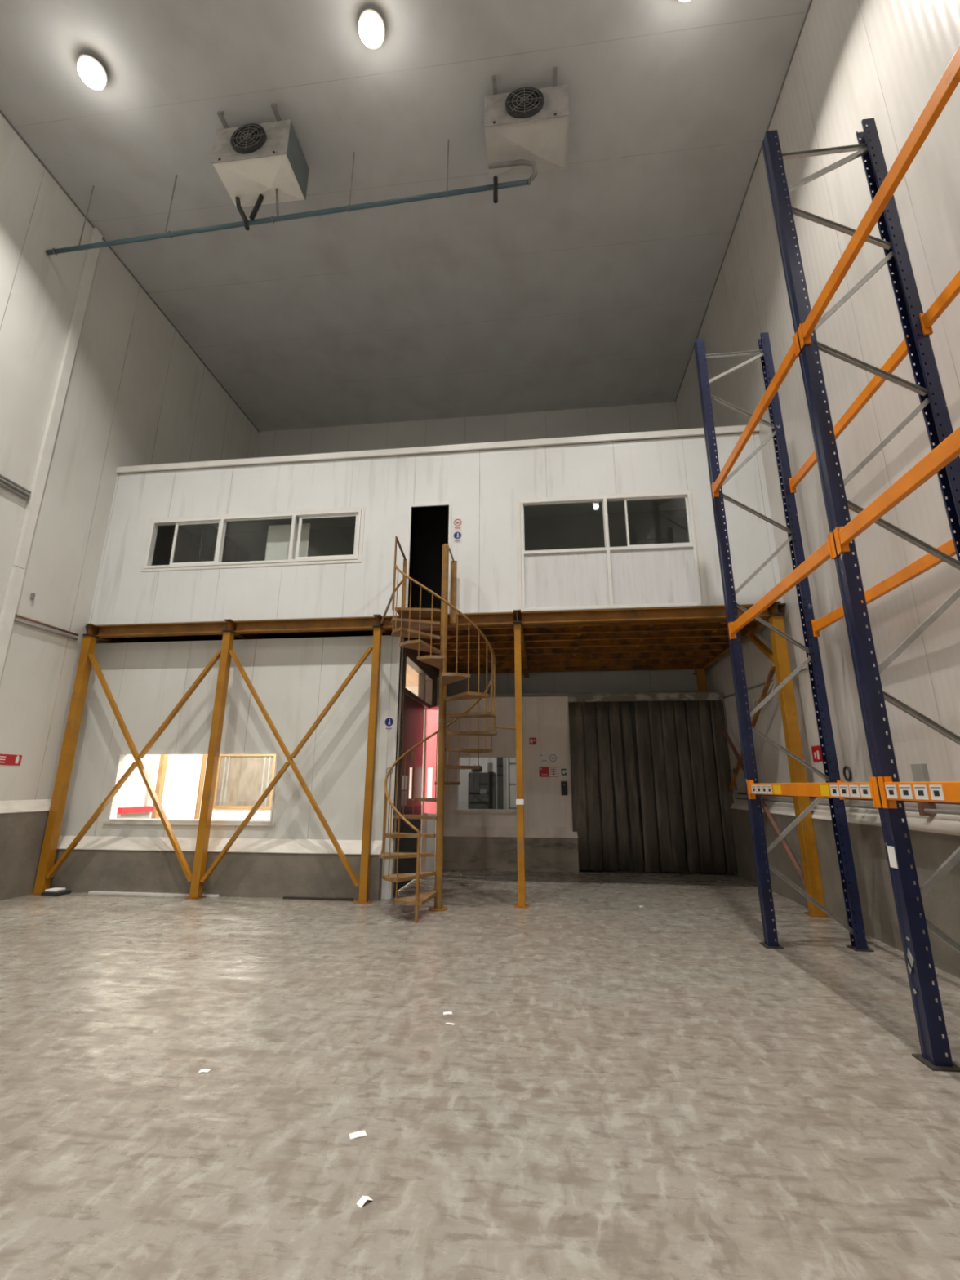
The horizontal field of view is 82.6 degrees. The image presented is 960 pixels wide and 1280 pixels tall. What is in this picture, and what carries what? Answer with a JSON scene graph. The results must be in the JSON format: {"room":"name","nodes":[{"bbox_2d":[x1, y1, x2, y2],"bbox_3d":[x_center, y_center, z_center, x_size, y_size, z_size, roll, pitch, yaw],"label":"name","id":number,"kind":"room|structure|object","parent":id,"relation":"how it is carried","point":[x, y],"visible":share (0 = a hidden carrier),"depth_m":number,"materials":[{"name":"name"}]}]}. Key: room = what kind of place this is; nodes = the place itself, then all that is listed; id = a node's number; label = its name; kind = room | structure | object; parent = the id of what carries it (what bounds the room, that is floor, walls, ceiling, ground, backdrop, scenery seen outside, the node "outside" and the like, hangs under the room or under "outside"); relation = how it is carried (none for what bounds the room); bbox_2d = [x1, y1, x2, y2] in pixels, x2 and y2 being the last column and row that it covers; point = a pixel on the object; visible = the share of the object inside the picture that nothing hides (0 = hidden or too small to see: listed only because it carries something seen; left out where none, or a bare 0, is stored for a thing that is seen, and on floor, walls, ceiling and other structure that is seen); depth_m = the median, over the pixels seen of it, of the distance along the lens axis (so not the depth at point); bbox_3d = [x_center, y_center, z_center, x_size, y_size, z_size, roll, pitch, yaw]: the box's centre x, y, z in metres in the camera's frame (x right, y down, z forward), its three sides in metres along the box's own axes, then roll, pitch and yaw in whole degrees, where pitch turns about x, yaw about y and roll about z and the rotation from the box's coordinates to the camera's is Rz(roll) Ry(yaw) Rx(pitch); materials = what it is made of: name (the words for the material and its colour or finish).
{"room":"warehouse","nodes":[
{"label":"warehouse","id":0,"kind":"room"},
{"bbox_2d":[0,113,258,818],"bbox_3d":[-7.750,-2.703,6.588,0.220,11.960,21.500,-2,-15,6],"label":"wall","id":1,"kind":"structure","parent":0,"point":[137,393],"depth_m":9.65,"materials":[{"name":"metal"}]},
{"bbox_2d":[0,754,22,765],"bbox_3d":[-7.331,1.843,8.421,0.008,0.160,0.560,-2,-15,6],"label":"wall sign","id":2,"kind":"object","parent":1,"relation":"attached to","point":[5,759],"visible":1,"depth_m":8.51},
{"bbox_2d":[0,799,51,901],"bbox_3d":[-8.004,1.515,2.005,0.112,1.450,14.800,-2,-15,6],"label":"baseboard","id":3,"kind":"structure","parent":1,"relation":"attached to","point":[23,823],"depth_m":8.55,"materials":[{"name":"concrete"}]},
{"bbox_2d":[0,227,102,679],"bbox_3d":[-7.338,-2.765,9.129,0.072,10.470,0.180,-2,-15,6],"label":"pipe","id":4,"kind":"object","parent":1,"relation":"attached to","point":[14,586],"visible":1,"depth_m":9.19,"materials":[{"name":"white plastic"}]},
{"bbox_2d":[0,110,259,432],"bbox_3d":[-7.747,-8.737,7.117,0.024,0.024,19.430,-2,-15,6],"label":"trim","id":5,"kind":"structure","parent":1,"relation":"attached to","point":[1,112],"depth_m":10.96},
{"bbox_2d":[143,755,158,805],"bbox_3d":[-6.909,2.734,11.535,0.060,4.000,0.110,-2,-15,6],"label":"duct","id":6,"kind":"object","parent":1,"relation":"attached to","point":[154,757],"visible":0.29,"depth_m":11.48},
{"bbox_2d":[151,754,207,819],"bbox_3d":[-6.783,3.517,12.338,0.090,2.900,1.540,-2,-15,6],"label":"door","id":7,"kind":"structure","parent":1,"relation":"in","point":[180,778],"depth_m":12.39,"materials":[{"name":"white wood"}]},
{"bbox_2d":[59,635,398,898],"bbox_3d":[-4.281,2.048,9.348,5.850,4.220,0.120,-2,-15,6],"label":"wall","id":8,"kind":"structure","parent":0,"point":[295,680],"depth_m":9.45,"materials":[{"name":"metal"}]},
{"bbox_2d":[102,751,278,826],"bbox_3d":[-4.850,2.514,9.281,3.050,1.180,0.160,-2,-15,6],"label":"window","id":9,"kind":"structure","parent":8,"relation":"in","point":[122,756],"depth_m":9.20,"materials":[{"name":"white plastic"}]},
{"bbox_2d":[48,835,382,901],"bbox_3d":[-4.373,3.641,8.786,5.710,0.850,0.165,-2,-15,6],"label":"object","id":10,"kind":"structure","parent":8,"relation":"attached to","point":[260,868],"depth_m":8.71,"materials":[{"name":"concrete"}]},
{"bbox_2d":[211,685,425,849],"bbox_3d":[-3.772,3.216,13.539,5.870,4.120,0.120,-2,-15,6],"label":"wall","id":11,"kind":"structure","parent":0,"point":[217,814],"depth_m":13.45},
{"bbox_2d":[213,754,275,808],"bbox_3d":[-5.859,3.510,13.620,1.550,1.340,0.050,-2,-15,6],"label":"window","id":12,"kind":"structure","parent":11,"relation":"in","point":[242,780],"depth_m":13.63,"materials":[{"name":"brown wood"}]},
{"bbox_2d":[0,0,810,431],"bbox_3d":[-1.728,-8.992,6.522,12.530,0.200,19.930,-2,-15,6],"label":"ceiling","id":13,"kind":"structure","parent":0,"point":[589,283],"depth_m":9.59,"materials":[{"name":"paint"}]},
{"bbox_2d":[77,53,106,89],"bbox_3d":[-5.704,-8.335,8.033,0.360,0.318,0.360,-2,-15,6],"label":"lamp","id":14,"kind":"object","parent":13,"relation":"hanging from","point":[92,73],"visible":1,"depth_m":7.95,"materials":[{"name":"white"}]},
{"bbox_2d":[210,103,309,207],"bbox_3d":[-3.565,-7.806,8.851,1.240,0.905,0.970,-2,-15,6],"label":"evaporator fan unit","id":15,"kind":"object","parent":13,"relation":"hanging from","point":[251,160],"visible":1,"depth_m":8.64,"materials":[{"name":"metal"}]},
{"bbox_2d":[235,194,263,230],"bbox_3d":[-3.805,-6.995,8.945,0.494,0.674,0.086,-2,-15,6],"label":"hose","id":16,"kind":"object","parent":15,"relation":"hanging from","point":[260,197],"visible":1,"depth_m":8.92,"materials":[{"name":"black rubber"}]},
{"bbox_2d":[213,154,304,207],"bbox_3d":[-3.557,-7.389,8.825,1.240,0.085,0.725,-2,-15,6],"label":"drip tray","id":17,"kind":"object","parent":15,"relation":"on","point":[244,176],"depth_m":8.76,"materials":[{"name":"metal"}]},
{"bbox_2d":[358,8,384,48],"bbox_3d":[-1.501,-8.446,7.563,0.360,0.318,0.360,-2,-15,6],"label":"lamp","id":18,"kind":"object","parent":13,"relation":"hanging from","point":[371,24],"visible":1,"depth_m":7.47,"materials":[{"name":"white"}]},
{"bbox_2d":[446,139,448,190],"bbox_3d":[-0.522,-7.685,8.848,0.021,1.122,0.021,-2,-15,6],"label":"rod","id":19,"kind":"object","parent":13,"relation":"hanging from","point":[448,140],"visible":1,"depth_m":8.84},
{"bbox_2d":[45,175,530,255],"bbox_3d":[-3.329,-6.904,8.945,8.283,0.480,0.160,-2,-15,6],"label":"pipe","id":20,"kind":"object","parent":19,"relation":"hanging from","point":[495,186],"visible":1,"depth_m":8.91,"materials":[{"name":"teal metal"}]},
{"bbox_2d":[488,159,537,181],"bbox_3d":[0.512,-7.309,8.491,0.769,0.212,0.196,1,-15,-3],"label":"drain elbow","id":21,"kind":"object","parent":20,"relation":"attached to","point":[522,162],"visible":1,"depth_m":8.46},
{"bbox_2d":[484,66,568,177],"bbox_3d":[0.718,-7.944,8.437,1.250,0.825,1.000,-2,-15,6],"label":"evaporator fan unit","id":22,"kind":"object","parent":13,"relation":"hanging from","point":[529,123],"visible":1,"depth_m":8.20,"materials":[{"name":"metal"}]},
{"bbox_2d":[484,116,568,177],"bbox_3d":[0.726,-7.565,8.421,1.250,0.085,0.755,-2,-15,6],"label":"drip tray","id":23,"kind":"object","parent":22,"relation":"on","point":[543,140],"depth_m":8.35,"materials":[{"name":"metal"}]},
{"bbox_2d":[405,663,418,685],"bbox_3d":[-4.080,0.628,11.984,5.740,0.080,4.260,-2,-15,6],"label":"ceiling","id":24,"kind":"structure","parent":0,"point":[411,676],"depth_m":12.68,"materials":[{"name":"paint"}]},
{"bbox_2d":[409,510,415,607],"bbox_3d":[-1.466,-1.654,10.552,0.070,2.988,1.320,-2,-15,6],"label":"wall","id":25,"kind":"structure","parent":0,"point":[414,511],"depth_m":11.15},
{"bbox_2d":[393,639,439,897],"bbox_3d":[-1.165,2.542,11.128,0.120,4.200,4.260,-2,-15,6],"label":"wall","id":26,"kind":"structure","parent":0,"point":[413,652],"depth_m":10.06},
{"bbox_2d":[389,636,404,899],"bbox_3d":[-1.391,1.971,9.023,0.070,4.220,0.126,-2,-15,6],"label":"trim","id":27,"kind":"structure","parent":26,"relation":"attached to","point":[400,650],"depth_m":9.06,"materials":[{"name":"white metal"}]},
{"bbox_2d":[395,648,438,896],"bbox_3d":[-1.107,2.418,10.310,0.444,4.020,2.460,-2,-15,6],"label":"door","id":28,"kind":"structure","parent":26,"relation":"in","point":[414,715],"depth_m":10.62,"materials":[{"name":"red metal"}]},
{"bbox_2d":[412,508,448,608],"bbox_3d":[-0.731,-1.494,11.146,1.390,2.988,0.070,-2,-15,6],"label":"wall","id":29,"kind":"structure","parent":0,"point":[431,531],"depth_m":11.23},
{"bbox_2d":[180,497,685,534],"bbox_3d":[-0.900,-2.763,12.462,12.130,0.120,4.550,-2,-15,6],"label":"ceiling","id":30,"kind":"structure","parent":0,"point":[664,504],"depth_m":12.05,"materials":[{"name":"paint"}]},
{"bbox_2d":[84,603,786,655],"bbox_3d":[-0.920,0.191,11.584,12.130,0.020,4.730,-2,-15,6],"label":"floor","id":31,"kind":"structure","parent":0,"point":[359,633],"depth_m":10.48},
{"bbox_2d":[88,432,783,625],"bbox_3d":[-1.171,-1.920,9.838,12.130,3.160,0.120,-2,-15,6],"label":"wall","id":32,"kind":"structure","parent":0,"point":[483,487],"depth_m":9.82,"materials":[{"name":"metal"}]},
{"bbox_2d":[140,506,364,571],"bbox_3d":[-4.218,-1.849,10.160,4.260,1.090,0.120,-2,-15,6],"label":"window","id":33,"kind":"structure","parent":32,"relation":"in","point":[222,519],"depth_m":10.12,"materials":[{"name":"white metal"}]},
{"bbox_2d":[404,502,452,613],"bbox_3d":[-0.895,-1.427,9.664,0.790,2.120,0.140,-2,-15,6],"label":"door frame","id":34,"kind":"structure","parent":32,"relation":"in","point":[450,504],"depth_m":9.70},
{"bbox_2d":[115,424,759,474],"bbox_3d":[-1.168,-3.511,10.235,12.130,0.120,0.170,-2,-15,6],"label":"trim","id":35,"kind":"structure","parent":32,"relation":"attached to","point":[738,428],"depth_m":10.11,"materials":[{"name":"white metal"}]},
{"bbox_2d":[515,488,708,611],"bbox_3d":[2.168,-1.513,9.312,3.080,2.115,0.120,-2,-15,6],"label":"window","id":36,"kind":"structure","parent":32,"relation":"in","point":[655,575],"depth_m":9.18,"materials":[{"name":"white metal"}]},
{"bbox_2d":[188,509,688,562],"bbox_3d":[-0.894,-1.226,12.151,12.130,3.010,0.100,-2,-15,6],"label":"wall","id":37,"kind":"structure","parent":0,"point":[574,531],"depth_m":12.07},
{"bbox_2d":[255,401,697,694],"bbox_3d":[-0.628,-2.431,14.816,12.130,8.210,0.200,-2,-15,6],"label":"wall","id":38,"kind":"structure","parent":0,"point":[662,416],"depth_m":15.34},
{"bbox_2d":[0,868,959,1279],"bbox_3d":[-1.655,3.012,4.342,12.530,0.200,21.900,-2,-15,6],"label":"floor","id":39,"kind":"structure","parent":0,"point":[618,1088],"depth_m":3.20,"materials":[{"name":"concrete"}]},
{"bbox_2d":[28,634,98,895],"bbox_3d":[-7.031,1.994,9.299,0.244,4.280,0.214,-2,-15,6],"label":"steel column","id":40,"kind":"structure","parent":39,"relation":"on","point":[50,844],"depth_m":9.22,"materials":[{"name":"metal"}]},
{"bbox_2d":[83,623,142,643],"bbox_3d":[-6.757,0.427,12.118,0.126,0.204,4.855,-2,-15,6],"label":"beam","id":41,"kind":"structure","parent":40,"relation":"on","point":[92,629],"depth_m":10.21,"materials":[{"name":"black metal"}]},
{"bbox_2d":[44,649,221,882],"bbox_3d":[-5.714,2.010,9.128,2.507,3.718,0.085,-2,-15,6],"label":"brace","id":42,"kind":"object","parent":40,"relation":"attached to","point":[138,762],"visible":0.9,"depth_m":9.07,"materials":[{"name":"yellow metal"}]},
{"bbox_2d":[94,622,226,638],"bbox_3d":[-5.696,-0.180,9.823,2.520,0.190,0.150,-2,-15,6],"label":"beam","id":43,"kind":"structure","parent":40,"relation":"on","point":[204,628],"depth_m":9.81,"materials":[{"name":"metal"}]},
{"bbox_2d":[115,805,154,818],"bbox_3d":[-6.843,3.887,10.559,0.345,1.270,0.860,-2,-15,6],"label":"countertop","id":44,"kind":"structure","parent":39,"relation":"on","point":[137,811],"depth_m":10.65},
{"bbox_2d":[88,890,219,897],"bbox_3d":[-5.190,4.034,8.677,2.210,0.030,0.050,-2,-15,6],"label":"batten","id":45,"kind":"object","parent":39,"relation":"on","point":[91,891],"visible":1,"depth_m":8.66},
{"bbox_2d":[184,630,235,899],"bbox_3d":[-4.399,1.925,9.005,0.232,4.280,0.202,-2,-15,6],"label":"steel column","id":46,"kind":"structure","parent":39,"relation":"on","point":[212,761],"depth_m":8.91,"materials":[{"name":"metal"}]},
{"bbox_2d":[222,618,267,639],"bbox_3d":[-4.125,0.358,11.824,0.126,0.204,4.855,-2,-15,6],"label":"beam","id":47,"kind":"structure","parent":46,"relation":"on","point":[231,624],"depth_m":9.85,"materials":[{"name":"black metal"}]},
{"bbox_2d":[200,646,372,886],"bbox_3d":[-3.066,1.940,8.832,2.536,3.718,0.085,-2,-15,6],"label":"brace","id":48,"kind":"object","parent":46,"relation":"attached to","point":[288,756],"visible":1,"depth_m":8.76,"materials":[{"name":"yellow metal"}]},
{"bbox_2d":[354,626,383,904],"bbox_3d":[-1.736,1.855,8.707,0.216,4.280,0.186,-2,-15,6],"label":"steel column","id":49,"kind":"structure","parent":39,"relation":"on","point":[377,634],"depth_m":8.61,"materials":[{"name":"metal"}]},
{"bbox_2d":[233,617,376,634],"bbox_3d":[-3.049,-0.250,9.527,2.550,0.190,0.150,-2,-15,6],"label":"beam","id":50,"kind":"structure","parent":49,"relation":"on","point":[356,624],"depth_m":9.51,"materials":[{"name":"paint"}]},
{"bbox_2d":[373,614,391,635],"bbox_3d":[-1.462,0.287,11.527,0.126,0.204,4.855,-2,-15,6],"label":"beam","id":51,"kind":"structure","parent":49,"relation":"on","point":[379,617],"depth_m":9.41,"materials":[{"name":"black metal"}]},
{"bbox_2d":[404,628,514,639],"bbox_3d":[-0.451,-0.122,10.044,2.230,0.165,0.200,-2,-15,6],"label":"joist","id":52,"kind":"object","parent":51,"relation":"attached to","point":[489,632],"visible":0.35,"depth_m":9.96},
{"bbox_2d":[404,635,514,645],"bbox_3d":[-0.396,0.001,10.505,2.230,0.165,0.200,-2,-15,6],"label":"joist","id":53,"kind":"object","parent":51,"relation":"attached to","point":[491,639],"visible":0.48,"depth_m":10.43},
{"bbox_2d":[415,642,514,652],"bbox_3d":[-0.337,0.134,11.004,2.230,0.165,0.200,-2,-15,6],"label":"joist","id":54,"kind":"object","parent":51,"relation":"attached to","point":[494,646],"visible":0.4,"depth_m":10.93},
{"bbox_2d":[417,648,514,657],"bbox_3d":[-0.274,0.275,11.532,2.230,0.165,0.200,-2,-15,6],"label":"joist","id":55,"kind":"object","parent":51,"relation":"attached to","point":[460,654],"visible":0.48,"depth_m":11.46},
{"bbox_2d":[429,661,522,669],"bbox_3d":[-0.139,0.577,12.675,2.230,0.160,0.080,-2,-15,6],"label":"joist","id":56,"kind":"object","parent":51,"relation":"attached to","point":[482,664],"visible":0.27,"depth_m":12.68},
{"bbox_2d":[434,667,523,674],"bbox_3d":[-0.070,0.730,13.251,2.230,0.160,0.080,-2,-15,6],"label":"joist","id":57,"kind":"object","parent":51,"relation":"attached to","point":[498,670],"visible":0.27,"depth_m":13.25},
{"bbox_2d":[446,655,514,662],"bbox_3d":[-0.213,0.410,12.051,2.230,0.160,0.080,-2,-15,6],"label":"joist","id":58,"kind":"object","parent":51,"relation":"attached to","point":[498,658],"visible":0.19,"depth_m":12.04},
{"bbox_2d":[382,612,513,630],"bbox_3d":[-0.545,-0.316,9.248,2.230,0.190,0.150,-2,-15,6],"label":"beam","id":59,"kind":"structure","parent":49,"relation":"on","point":[486,620],"depth_m":9.19,"materials":[{"name":"paint"}]},
{"bbox_2d":[379,536,515,923],"bbox_3d":[-0.673,1.077,8.539,1.920,5.703,1.697,-12,-19,38],"label":"stair","id":60,"kind":"structure","parent":39,"relation":"on","point":[437,661],"depth_m":8.27,"materials":[{"name":"paint"}]},
{"bbox_2d":[467,762,496,808],"bbox_3d":[0.073,3.926,12.427,0.660,2.200,0.415,-2,-15,6],"label":"cabinet","id":61,"kind":"object","parent":39,"relation":"on","point":[482,784],"depth_m":12.39,"materials":[{"name":"black metal"}]},
{"bbox_2d":[497,757,503,808],"bbox_3d":[0.486,3.486,12.712,0.160,3.200,0.300,-2,-15,6],"label":"folding screen","id":62,"kind":"object","parent":39,"relation":"on","point":[500,760],"visible":0.21,"depth_m":12.60,"materials":[{"name":"metal"}]},
{"bbox_2d":[512,622,528,908],"bbox_3d":[0.611,1.798,8.464,0.204,4.280,0.174,-2,-15,6],"label":"steel column","id":63,"kind":"structure","parent":39,"relation":"on","point":[517,655],"depth_m":8.36,"materials":[{"name":"yellow metal"}]},
{"bbox_2d":[513,609,528,678],"bbox_3d":[0.882,0.226,11.265,0.126,0.204,4.855,-2,-15,6],"label":"beam","id":64,"kind":"structure","parent":63,"relation":"on","point":[517,616],"depth_m":10.78,"materials":[{"name":"black metal"}]},
{"bbox_2d":[528,663,698,672],"bbox_3d":[3.109,0.646,12.896,3.910,0.160,0.080,-2,-15,6],"label":"joist","id":65,"kind":"object","parent":64,"relation":"attached to","point":[655,667],"visible":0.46,"depth_m":12.90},
{"bbox_2d":[528,657,705,667],"bbox_3d":[3.041,0.493,12.320,3.910,0.160,0.080,-2,-15,6],"label":"joist","id":66,"kind":"object","parent":64,"relation":"attached to","point":[701,660],"visible":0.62,"depth_m":12.33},
{"bbox_2d":[527,650,714,661],"bbox_3d":[2.966,0.327,11.696,3.910,0.160,0.080,-2,-15,6],"label":"joist","id":67,"kind":"object","parent":64,"relation":"attached to","point":[699,654],"visible":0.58,"depth_m":11.70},
{"bbox_2d":[525,644,723,655],"bbox_3d":[2.905,0.191,11.177,3.910,0.165,0.200,-2,-15,6],"label":"joist","id":68,"kind":"object","parent":64,"relation":"attached to","point":[691,648],"visible":0.84,"depth_m":11.13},
{"bbox_2d":[524,636,728,648],"bbox_3d":[2.842,0.050,10.649,3.910,0.165,0.200,-2,-15,6],"label":"joist","id":69,"kind":"object","parent":64,"relation":"attached to","point":[700,642],"visible":0.76,"depth_m":10.61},
{"bbox_2d":[524,630,742,642],"bbox_3d":[2.783,-0.083,10.150,3.910,0.165,0.200,-2,-15,6],"label":"joist","id":70,"kind":"object","parent":64,"relation":"attached to","point":[707,634],"visible":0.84,"depth_m":10.11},
{"bbox_2d":[523,622,751,635],"bbox_3d":[2.728,-0.205,9.689,3.910,0.165,0.200,-2,-15,6],"label":"joist","id":71,"kind":"object","parent":64,"relation":"attached to","point":[714,627],"visible":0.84,"depth_m":9.65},
{"bbox_2d":[522,618,757,628],"bbox_3d":[2.673,-0.328,9.228,3.910,0.165,0.200,-2,-15,6],"label":"joist","id":72,"kind":"object","parent":64,"relation":"attached to","point":[724,621],"visible":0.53,"depth_m":9.16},
{"bbox_2d":[520,604,768,626],"bbox_3d":[2.634,-0.399,8.892,3.910,0.190,0.150,-2,-15,6],"label":"beam","id":73,"kind":"structure","parent":63,"relation":"on","point":[717,612],"depth_m":8.90,"materials":[{"name":"paint"}]},
{"bbox_2d":[693,332,874,951],"bbox_3d":[3.672,-0.537,6.999,1.090,8.060,0.200,-2,-15,6],"label":"frame","id":74,"kind":"object","parent":39,"relation":"on","point":[855,927],"visible":0.9,"depth_m":6.73,"materials":[{"name":"blue metal"}]},
{"bbox_2d":[711,331,800,498],"bbox_3d":[3.038,-2.354,6.178,0.065,0.215,2.626,-2,-15,6],"label":"beam","id":75,"kind":"structure","parent":74,"relation":"attached to","point":[793,353],"depth_m":5.80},
{"bbox_2d":[728,531,836,639],"bbox_3d":[3.032,-0.441,5.669,0.065,0.215,2.626,-2,-15,6],"label":"beam","id":76,"kind":"structure","parent":74,"relation":"attached to","point":[828,550],"depth_m":5.25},
{"bbox_2d":[746,776,881,807],"bbox_3d":[3.026,1.425,5.173,0.065,0.215,2.626,-2,-15,6],"label":"beam","id":77,"kind":"structure","parent":74,"relation":"attached to","point":[866,790],"depth_m":4.69,"materials":[{"name":"metal"}]},
{"bbox_2d":[788,335,910,493],"bbox_3d":[4.018,-2.380,6.068,0.065,0.215,2.626,-2,-15,6],"label":"beam","id":78,"kind":"structure","parent":74,"relation":"attached to","point":[900,353],"depth_m":5.71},
{"bbox_2d":[766,613,828,917],"bbox_3d":[4.625,1.692,8.016,0.260,4.280,0.230,-2,-15,6],"label":"steel column","id":79,"kind":"structure","parent":39,"relation":"on","point":[811,873],"depth_m":7.93,"materials":[{"name":"metal"}]},
{"bbox_2d":[693,601,782,675],"bbox_3d":[4.896,0.120,10.816,0.126,0.204,4.855,-2,-15,6],"label":"beam","id":80,"kind":"structure","parent":79,"relation":"on","point":[756,626],"depth_m":9.95,"materials":[{"name":"black metal"}]},
{"bbox_2d":[728,664,775,791],"bbox_3d":[4.742,1.673,9.616,0.060,1.933,2.822,-2,-15,6],"label":"diagonal brace","id":81,"kind":"object","parent":79,"relation":"attached to","point":[772,669],"visible":0.57,"depth_m":9.25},
{"bbox_2d":[747,634,774,663],"bbox_3d":[4.699,0.140,9.045,0.090,0.767,1.031,-2,-15,6],"label":"knee brace","id":82,"kind":"object","parent":79,"relation":"attached to","point":[757,642],"visible":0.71,"depth_m":9.08,"materials":[{"name":"yellow metal"}]},
{"bbox_2d":[720,727,805,889],"bbox_3d":[4.846,2.728,9.479,0.060,2.704,3.129,-2,-15,6],"label":"diagonal brace","id":83,"kind":"object","parent":79,"relation":"attached to","point":[793,860],"visible":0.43,"depth_m":8.85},
{"bbox_2d":[761,118,959,1072],"bbox_3d":[3.370,-1.215,4.455,1.090,8.060,0.200,-2,-15,6],"label":"frame","id":84,"kind":"object","parent":39,"relation":"on","point":[908,896],"visible":0.93,"depth_m":4.46,"materials":[{"name":"blue metal"}]},
{"bbox_2d":[797,44,959,349],"bbox_3d":[2.736,-3.032,3.634,0.065,0.215,2.626,-2,-15,6],"label":"beam","id":85,"kind":"structure","parent":84,"relation":"attached to","point":[948,83],"depth_m":3.63,"materials":[{"name":"metal"}]},
{"bbox_2d":[811,538,958,637],"bbox_3d":[4.012,-0.466,5.559,0.065,0.215,2.626,-2,-15,6],"label":"beam","id":86,"kind":"structure","parent":84,"relation":"attached to","point":[928,561],"depth_m":5.20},
{"bbox_2d":[833,426,959,555],"bbox_3d":[2.730,-1.118,3.125,0.065,0.215,2.626,-2,-15,6],"label":"beam","id":87,"kind":"structure","parent":84,"relation":"attached to","point":[947,451],"depth_m":3.58,"materials":[{"name":"metal"}]},
{"bbox_2d":[877,776,959,808],"bbox_3d":[2.724,0.747,2.628,0.065,0.215,2.626,-2,-15,6],"label":"beam","id":88,"kind":"structure","parent":84,"relation":"attached to","point":[890,791],"depth_m":3.50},
{"bbox_2d":[919,270,959,335],"bbox_3d":[3.716,-3.058,3.524,0.065,0.215,2.626,-2,-15,6],"label":"beam","id":89,"kind":"structure","parent":84,"relation":"attached to","point":[927,319],"depth_m":4.53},
{"bbox_2d":[457,757,516,809],"bbox_3d":[2.496,3.844,14.851,6.260,3.620,0.150,-2,-15,6],"label":"wall","id":90,"kind":"structure","parent":0,"point":[463,789],"depth_m":15.06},
{"bbox_2d":[437,690,719,697],"bbox_3d":[2.265,1.651,13.843,6.380,0.100,3.260,-2,-15,6],"label":"ceiling","id":91,"kind":"structure","parent":0,"point":[523,695],"depth_m":12.26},
{"bbox_2d":[695,668,706,690],"bbox_3d":[5.038,0.987,12.420,0.160,0.650,0.160,-2,-15,6],"label":"steel column","id":92,"kind":"structure","parent":91,"relation":"on","point":[700,673],"depth_m":12.37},
{"bbox_2d":[436,696,736,874],"bbox_3d":[2.125,3.012,11.726,6.260,3.620,0.140,-2,-15,6],"label":"wall","id":93,"kind":"structure","parent":0,"point":[545,719],"depth_m":11.99,"materials":[{"name":"paint"}]},
{"bbox_2d":[450,751,528,821],"bbox_3d":[0.204,3.162,11.889,1.660,1.460,0.210,-2,-15,6],"label":"window","id":94,"kind":"structure","parent":93,"relation":"in","point":[455,755],"depth_m":11.78,"materials":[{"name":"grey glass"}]},
{"bbox_2d":[442,825,578,872],"bbox_3d":[0.557,4.346,11.393,2.950,0.860,0.175,-2,-15,6],"label":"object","id":95,"kind":"structure","parent":93,"relation":"attached to","point":[484,848],"depth_m":11.33,"materials":[{"name":"concrete"}]},
{"bbox_2d":[538,766,558,777],"bbox_3d":[1.481,2.841,11.771,0.410,0.210,0.008,-2,-15,6],"label":"sign","id":96,"kind":"object","parent":93,"relation":"attached to","point":[544,771],"visible":1,"depth_m":11.77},
{"bbox_2d":[675,0,959,810],"bbox_3d":[4.490,-3.025,5.220,0.200,11.960,21.500,-2,-15,6],"label":"wall","id":97,"kind":"structure","parent":0,"point":[853,61],"depth_m":6.60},
{"bbox_2d":[733,768,736,790],"bbox_3d":[5.191,2.854,11.193,0.059,0.434,0.246,-2,-15,6],"label":"curtain bracket","id":98,"kind":"object","parent":97,"relation":"attached to","point":[735,784],"visible":0.46,"depth_m":11.07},
{"bbox_2d":[568,692,737,873],"bbox_3d":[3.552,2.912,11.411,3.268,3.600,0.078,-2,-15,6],"label":"curtain","id":99,"kind":"object","parent":98,"relation":"hanging from","point":[663,733],"visible":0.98,"depth_m":11.40,"materials":[{"name":"plastic"}]},
{"bbox_2d":[674,0,812,402],"bbox_3d":[4.282,-9.057,5.773,0.020,0.020,19.430,-2,-15,6],"label":"trim","id":100,"kind":"structure","parent":97,"relation":"attached to","point":[811,1],"depth_m":9.45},
{"bbox_2d":[730,799,959,977],"bbox_3d":[4.120,1.635,2.304,0.132,1.450,18.200,-2,-15,6],"label":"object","id":101,"kind":"structure","parent":97,"relation":"attached to","point":[934,839],"depth_m":6.37,"materials":[{"name":"concrete"}]},
{"bbox_2d":[910,763,929,782],"bbox_3d":[4.518,1.367,5.609,0.060,0.190,0.160,-2,-15,6],"label":"switch box","id":102,"kind":"object","parent":97,"relation":"attached to","point":[919,771],"visible":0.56,"depth_m":5.56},
{"bbox_2d":[916,801,936,816],"bbox_3d":[4.476,1.657,5.475,0.130,0.200,0.060,-2,-15,6],"label":"bracket","id":103,"kind":"object","parent":97,"relation":"attached to","point":[922,806],"visible":0.64,"depth_m":5.45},
{"bbox_2d":[734,796,959,815],"bbox_3d":[4.077,0.891,2.404,0.040,0.040,17.600,-2,-15,6],"label":"pipe","id":104,"kind":"object","parent":103,"relation":"attached to","point":[868,806],"visible":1,"depth_m":6.35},
{"bbox_3d":[-1.037,-0.087,10.604,12.130,0.012,2.320,-2,-15,6],"label":"floor","id":105,"kind":"structure","parent":0,"visible":0},
{"bbox_2d":[197,524,249,562],"bbox_3d":[-5.502,-1.062,11.639,0.040,2.400,1.750,-2,-15,6],"label":"wall","id":106,"kind":"structure","parent":105,"relation":"on","point":[233,552],"depth_m":11.39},
{"bbox_2d":[264,523,311,560],"bbox_3d":[-3.640,-1.236,10.183,0.830,2.000,0.030,-2,-15,6],"label":"board","id":107,"kind":"object","parent":105,"relation":"on","point":[277,544],"visible":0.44,"depth_m":10.34,"materials":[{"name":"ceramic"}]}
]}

